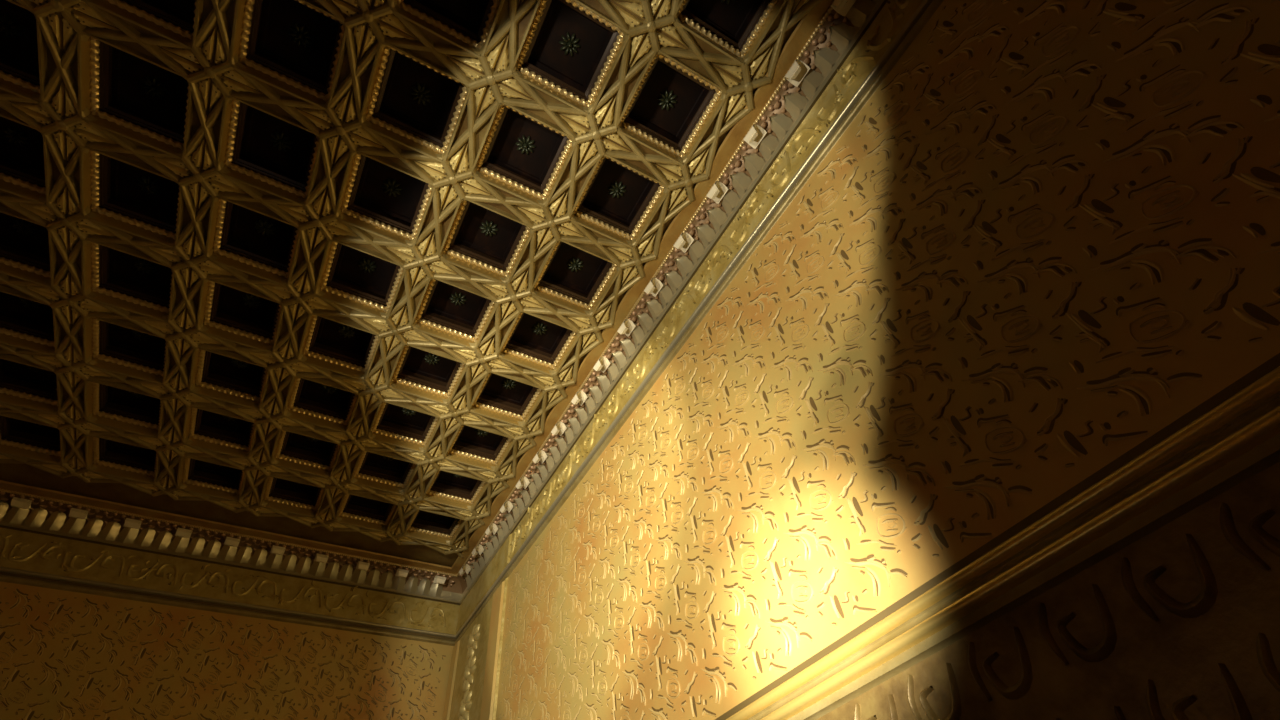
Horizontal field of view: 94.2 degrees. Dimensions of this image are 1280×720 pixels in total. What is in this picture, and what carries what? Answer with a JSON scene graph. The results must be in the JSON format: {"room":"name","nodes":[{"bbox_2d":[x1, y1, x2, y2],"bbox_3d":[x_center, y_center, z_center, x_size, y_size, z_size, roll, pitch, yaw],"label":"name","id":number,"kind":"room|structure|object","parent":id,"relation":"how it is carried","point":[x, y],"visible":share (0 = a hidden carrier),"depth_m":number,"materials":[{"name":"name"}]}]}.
{"room":"palace hall","nodes":[
{"label":"palace hall","id":0,"kind":"room"},
{"bbox_2d":[0,581,453,719],"bbox_3d":[-4.627,3.337,4.153,6.510,5.705,0.146,20,-55,-22],"label":"wall","id":1,"kind":"structure","parent":0,"point":[65,655],"depth_m":5.36,"materials":[{"name":"beige paint"}]},
{"bbox_2d":[0,480,461,645],"bbox_3d":[-4.714,1.832,5.638,6.230,0.770,0.252,20,-55,-22],"label":"crown molding","id":2,"kind":"structure","parent":1,"relation":"attached to","point":[51,539],"depth_m":5.92,"materials":[{"name":"gold metal"}]},
{"bbox_2d":[0,0,822,566],"bbox_3d":[-2.613,-1.536,3.688,6.230,0.403,9.030,20,-55,-22],"label":"ceiling","id":3,"kind":"structure","parent":0,"point":[650,25],"depth_m":4.12,"materials":[{"name":"gold metal"}]},
{"bbox_2d":[0,0,47,103],"bbox_3d":[-3.535,-1.803,3.254,0.543,0.223,0.543,20,-55,-22],"label":"coffer","id":4,"kind":"object","parent":3,"relation":"attached to","point":[23,47],"visible":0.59,"depth_m":3.38,"materials":[{"name":"paint"}]},
{"bbox_2d":[0,109,52,204],"bbox_3d":[-3.877,-1.322,3.630,0.543,0.223,0.543,20,-55,-22],"label":"coffer","id":5,"kind":"object","parent":3,"relation":"attached to","point":[26,171],"visible":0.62,"depth_m":3.75,"materials":[{"name":"paint"}]},
{"bbox_2d":[0,206,56,287],"bbox_3d":[-4.220,-0.841,4.007,0.543,0.223,0.543,20,-55,-22],"label":"coffer","id":6,"kind":"object","parent":3,"relation":"attached to","point":[28,252],"visible":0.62,"depth_m":4.12,"materials":[{"name":"paint"}]},
{"bbox_2d":[0,285,60,356],"bbox_3d":[-4.562,-0.361,4.383,0.543,0.223,0.543,20,-55,-22],"label":"coffer","id":7,"kind":"object","parent":3,"relation":"attached to","point":[26,322],"visible":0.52,"depth_m":4.50,"materials":[{"name":"paint"}]},
{"bbox_2d":[0,353,63,414],"bbox_3d":[-4.905,0.120,4.759,0.543,0.223,0.543,20,-55,-22],"label":"coffer","id":8,"kind":"object","parent":3,"relation":"attached to","point":[24,383],"visible":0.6,"depth_m":4.87,"materials":[{"name":"paint"}]},
{"bbox_2d":[0,412,65,464],"bbox_3d":[-5.248,0.601,5.136,0.543,0.223,0.543,20,-55,-22],"label":"coffer","id":9,"kind":"object","parent":3,"relation":"attached to","point":[23,436],"visible":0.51,"depth_m":5.23,"materials":[{"name":"paint"}]},
{"bbox_2d":[85,434,159,484],"bbox_3d":[-4.640,0.827,5.400,0.543,0.223,0.543,20,-55,-22],"label":"coffer","id":10,"kind":"object","parent":3,"relation":"attached to","point":[115,456],"visible":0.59,"depth_m":5.48,"materials":[{"name":"paint"}]},
{"bbox_2d":[84,379,164,437],"bbox_3d":[-4.298,0.346,5.024,0.543,0.223,0.543,20,-55,-22],"label":"coffer","id":11,"kind":"object","parent":3,"relation":"attached to","point":[115,405],"visible":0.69,"depth_m":5.10,"materials":[{"name":"paint"}]},
{"bbox_2d":[83,315,169,384],"bbox_3d":[-3.955,-0.135,4.647,0.543,0.223,0.543,20,-55,-22],"label":"coffer","id":12,"kind":"object","parent":3,"relation":"attached to","point":[120,347],"visible":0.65,"depth_m":4.72,"materials":[{"name":"paint"}]},
{"bbox_2d":[81,238,176,321],"bbox_3d":[-3.612,-0.615,4.271,0.543,0.223,0.543,20,-55,-22],"label":"coffer","id":13,"kind":"object","parent":3,"relation":"attached to","point":[122,277],"visible":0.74,"depth_m":4.34,"materials":[{"name":"paint"}]},
{"bbox_2d":[79,146,184,247],"bbox_3d":[-3.270,-1.096,3.895,0.543,0.223,0.543,20,-55,-22],"label":"coffer","id":14,"kind":"object","parent":3,"relation":"attached to","point":[127,195],"visible":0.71,"depth_m":3.96,"materials":[{"name":"paint"}]},
{"bbox_2d":[77,31,193,158],"bbox_3d":[-2.927,-1.577,3.519,0.543,0.223,0.543,20,-55,-22],"label":"coffer","id":15,"kind":"object","parent":3,"relation":"attached to","point":[132,94],"visible":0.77,"depth_m":3.57,"materials":[{"name":"paint"}]},
{"bbox_2d":[82,0,203,48],"bbox_3d":[-2.585,-2.057,3.142,0.543,0.223,0.543,20,-55,-22],"label":"coffer","id":16,"kind":"object","parent":3,"relation":"attached to","point":[175,21],"visible":0.88,"depth_m":3.27,"materials":[{"name":"paint"}]},
{"bbox_2d":[176,456,246,501],"bbox_3d":[-4.033,1.052,5.665,0.543,0.223,0.543,20,-55,-22],"label":"coffer","id":17,"kind":"object","parent":3,"relation":"attached to","point":[211,477],"visible":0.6,"depth_m":5.76,"materials":[{"name":"paint"}]},
{"bbox_2d":[182,405,256,458],"bbox_3d":[-3.690,0.572,5.288,0.543,0.223,0.543,20,-55,-22],"label":"coffer","id":18,"kind":"object","parent":3,"relation":"attached to","point":[211,429],"visible":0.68,"depth_m":5.38,"materials":[{"name":"paint"}]},
{"bbox_2d":[188,347,269,409],"bbox_3d":[-3.348,0.091,4.912,0.543,0.223,0.543,20,-55,-22],"label":"coffer","id":19,"kind":"object","parent":3,"relation":"attached to","point":[222,375],"visible":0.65,"depth_m":5.00,"materials":[{"name":"paint"}]},
{"bbox_2d":[196,278,283,352],"bbox_3d":[-3.005,-0.390,4.536,0.543,0.223,0.543,20,-55,-22],"label":"coffer","id":20,"kind":"object","parent":3,"relation":"attached to","point":[233,312],"visible":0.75,"depth_m":4.61,"materials":[{"name":"paint"}]},
{"bbox_2d":[205,195,300,285],"bbox_3d":[-2.662,-0.870,4.160,0.543,0.223,0.543,20,-55,-22],"label":"coffer","id":21,"kind":"object","parent":3,"relation":"attached to","point":[245,237],"visible":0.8,"depth_m":4.23,"materials":[{"name":"paint"}]},
{"bbox_2d":[215,95,321,206],"bbox_3d":[-2.320,-1.351,3.783,0.543,0.223,0.543,20,-55,-22],"label":"coffer","id":22,"kind":"object","parent":3,"relation":"attached to","point":[263,148],"visible":0.8,"depth_m":3.84,"materials":[{"name":"paint"}]},
{"bbox_2d":[229,0,347,109],"bbox_3d":[-1.977,-1.832,3.407,0.543,0.223,0.543,20,-55,-22],"label":"coffer","id":23,"kind":"object","parent":3,"relation":"attached to","point":[297,48],"visible":0.91,"depth_m":3.47,"materials":[{"name":"paint"}]},
{"bbox_2d":[259,475,325,517],"bbox_3d":[-3.425,1.278,5.929,0.543,0.223,0.543,20,-55,-22],"label":"coffer","id":24,"kind":"object","parent":3,"relation":"attached to","point":[294,495],"visible":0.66,"depth_m":6.03,"materials":[{"name":"paint"}]},
{"bbox_2d":[270,429,341,477],"bbox_3d":[-3.083,0.797,5.553,0.543,0.223,0.543,20,-55,-22],"label":"coffer","id":25,"kind":"object","parent":3,"relation":"attached to","point":[301,451],"visible":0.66,"depth_m":5.65,"materials":[{"name":"paint"}]},
{"bbox_2d":[282,375,359,432],"bbox_3d":[-2.740,0.317,5.177,0.543,0.223,0.543,20,-55,-22],"label":"coffer","id":26,"kind":"object","parent":3,"relation":"attached to","point":[320,402],"visible":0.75,"depth_m":5.27,"materials":[{"name":"paint"}]},
{"bbox_2d":[297,313,380,379],"bbox_3d":[-2.397,-0.164,4.800,0.543,0.223,0.543,20,-55,-22],"label":"coffer","id":27,"kind":"object","parent":3,"relation":"attached to","point":[331,343],"visible":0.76,"depth_m":4.89,"materials":[{"name":"paint"}]},
{"bbox_2d":[314,239,405,319],"bbox_3d":[-2.055,-0.644,4.424,0.543,0.223,0.543,20,-55,-22],"label":"coffer","id":28,"kind":"object","parent":3,"relation":"attached to","point":[354,276],"visible":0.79,"depth_m":4.50,"materials":[{"name":"paint"}]},
{"bbox_2d":[334,493,398,531],"bbox_3d":[-2.818,1.504,6.194,0.543,0.223,0.543,20,-55,-22],"label":"coffer","id":29,"kind":"object","parent":3,"relation":"attached to","point":[367,511],"visible":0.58,"depth_m":6.30,"materials":[{"name":"paint"}]},
{"bbox_2d":[349,450,418,494],"bbox_3d":[-2.475,1.023,5.818,0.543,0.223,0.543,20,-55,-22],"label":"coffer","id":30,"kind":"object","parent":3,"relation":"attached to","point":[383,471],"visible":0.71,"depth_m":5.92,"materials":[{"name":"paint"}]},
{"bbox_2d":[334,150,435,247],"bbox_3d":[-1.712,-1.125,4.048,0.543,0.223,0.543,20,-55,-22],"label":"coffer","id":31,"kind":"object","parent":3,"relation":"attached to","point":[379,196],"visible":0.88,"depth_m":4.12,"materials":[{"name":"paint"}]},
{"bbox_2d":[367,401,441,452],"bbox_3d":[-2.133,0.543,5.441,0.543,0.223,0.543,20,-55,-22],"label":"coffer","id":32,"kind":"object","parent":3,"relation":"attached to","point":[402,425],"visible":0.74,"depth_m":5.54,"materials":[{"name":"paint"}]},
{"bbox_2d":[359,41,470,162],"bbox_3d":[-1.370,-1.606,3.672,0.543,0.223,0.543,20,-55,-22],"label":"coffer","id":33,"kind":"object","parent":3,"relation":"attached to","point":[411,101],"visible":0.85,"depth_m":3.73,"materials":[{"name":"paint"}]},
{"bbox_2d":[387,344,467,404],"bbox_3d":[-1.790,0.062,5.065,0.543,0.223,0.543,20,-55,-22],"label":"coffer","id":34,"kind":"object","parent":3,"relation":"attached to","point":[428,373],"visible":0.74,"depth_m":5.16,"materials":[{"name":"paint"}]},
{"bbox_2d":[403,509,466,545],"bbox_3d":[-2.210,1.730,6.458,0.543,0.223,0.543,20,-55,-22],"label":"coffer","id":35,"kind":"object","parent":3,"relation":"attached to","point":[435,526],"visible":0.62,"depth_m":6.57,"materials":[{"name":"paint"}]},
{"bbox_2d":[389,0,504,57],"bbox_3d":[-1.027,-2.086,3.295,0.543,0.223,0.543,20,-55,-22],"label":"coffer","id":36,"kind":"object","parent":3,"relation":"attached to","point":[466,24],"visible":0.97,"depth_m":3.43,"materials":[{"name":"paint"}]},
{"bbox_2d":[410,277,498,349],"bbox_3d":[-1.448,-0.419,4.689,0.543,0.223,0.543,20,-55,-22],"label":"coffer","id":37,"kind":"object","parent":3,"relation":"attached to","point":[448,310],"visible":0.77,"depth_m":4.77,"materials":[{"name":"paint"}]},
{"bbox_2d":[422,469,488,510],"bbox_3d":[-1.868,1.249,6.082,0.543,0.223,0.543,20,-55,-22],"label":"coffer","id":38,"kind":"object","parent":3,"relation":"attached to","point":[452,488],"visible":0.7,"depth_m":6.19,"materials":[{"name":"paint"}]},
{"bbox_2d":[444,424,515,471],"bbox_3d":[-1.525,0.768,5.706,0.543,0.223,0.543,20,-55,-22],"label":"coffer","id":39,"kind":"object","parent":3,"relation":"attached to","point":[483,447],"visible":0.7,"depth_m":5.81,"materials":[{"name":"paint"}]},
{"bbox_2d":[438,197,534,284],"bbox_3d":[-1.105,-0.899,4.312,0.543,0.223,0.543,20,-55,-22],"label":"coffer","id":40,"kind":"object","parent":3,"relation":"attached to","point":[483,239],"visible":0.83,"depth_m":4.39,"materials":[{"name":"paint"}]},
{"bbox_2d":[468,371,545,427],"bbox_3d":[-1.183,0.288,5.330,0.543,0.223,0.543,20,-55,-22],"label":"coffer","id":41,"kind":"object","parent":3,"relation":"attached to","point":[506,398],"visible":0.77,"depth_m":5.43,"materials":[{"name":"paint"}]},
{"bbox_2d":[471,101,576,207],"bbox_3d":[-0.762,-1.380,3.936,0.543,0.223,0.543,20,-55,-22],"label":"coffer","id":42,"kind":"object","parent":3,"relation":"attached to","point":[522,154],"visible":0.91,"depth_m":4.00,"materials":[{"name":"paint"}]},
{"bbox_2d":[497,311,580,376],"bbox_3d":[-0.840,-0.193,4.953,0.543,0.223,0.543,20,-55,-22],"label":"coffer","id":43,"kind":"object","parent":3,"relation":"attached to","point":[541,343],"visible":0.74,"depth_m":5.04,"materials":[{"name":"paint"}]},
{"bbox_2d":[511,0,629,115],"bbox_3d":[-0.420,-1.861,3.560,0.543,0.223,0.543,20,-55,-22],"label":"coffer","id":44,"kind":"object","parent":3,"relation":"attached to","point":[569,51],"visible":0.98,"depth_m":3.62,"materials":[{"name":"paint"}]},
{"bbox_2d":[530,239,621,316],"bbox_3d":[-0.497,-0.673,4.577,0.543,0.223,0.543,20,-55,-22],"label":"coffer","id":45,"kind":"object","parent":3,"relation":"attached to","point":[575,277],"visible":0.8,"depth_m":4.66,"materials":[{"name":"paint"}]},
{"bbox_2d":[569,154,669,247],"bbox_3d":[-0.155,-1.154,4.201,0.543,0.223,0.543,20,-55,-22],"label":"coffer","id":46,"kind":"object","parent":3,"relation":"attached to","point":[617,200],"visible":0.81,"depth_m":4.28,"materials":[{"name":"paint"}]},
{"bbox_2d":[616,50,726,164],"bbox_3d":[0.188,-1.635,3.825,0.543,0.223,0.543,20,-55,-22],"label":"coffer","id":47,"kind":"object","parent":3,"relation":"attached to","point":[671,105],"visible":0.91,"depth_m":3.89,"materials":[{"name":"paint"}]},
{"bbox_2d":[673,0,786,65],"bbox_3d":[0.530,-2.115,3.448,0.543,0.223,0.543,20,-55,-22],"label":"coffer","id":48,"kind":"object","parent":3,"relation":"attached to","point":[735,28],"visible":0.91,"depth_m":3.58,"materials":[{"name":"paint"}]},
{"bbox_2d":[496,0,1279,719],"bbox_3d":[0.377,1.217,2.893,0.146,5.705,9.030,20,-55,-22],"label":"wall","id":49,"kind":"structure","parent":0,"point":[1048,236],"depth_m":2.25,"materials":[{"name":"beige paint"}]},
{"bbox_2d":[442,534,511,719],"bbox_3d":[-1.602,3.169,5.487,0.081,2.653,1.596,20,-55,-22],"label":"pilaster","id":50,"kind":"object","parent":49,"relation":"attached to","point":[474,673],"visible":1,"depth_m":5.75,"materials":[{"name":"gold metal"}]},
{"bbox_2d":[451,0,943,643],"bbox_3d":[-0.212,0.119,4.672,0.252,0.770,8.050,20,-55,-22],"label":"crown molding","id":51,"kind":"structure","parent":49,"relation":"attached to","point":[840,52],"depth_m":4.03,"materials":[{"name":"gold metal"}]},
{"bbox_2d":[715,353,1279,719],"bbox_3d":[0.100,1.888,2.696,0.063,0.200,8.050,20,-55,-22],"label":"rail","id":52,"kind":"object","parent":49,"relation":"attached to","point":[1232,436],"depth_m":1.58,"materials":[{"name":"gold metal"}]},
{"bbox_2d":[817,461,1279,719],"bbox_3d":[1.024,1.536,0.926,0.024,2.212,3.360,20,-55,-22],"label":"wainscot","id":53,"kind":"structure","parent":49,"relation":"attached to","point":[1182,621],"depth_m":1.38,"materials":[{"name":"brown wood"}]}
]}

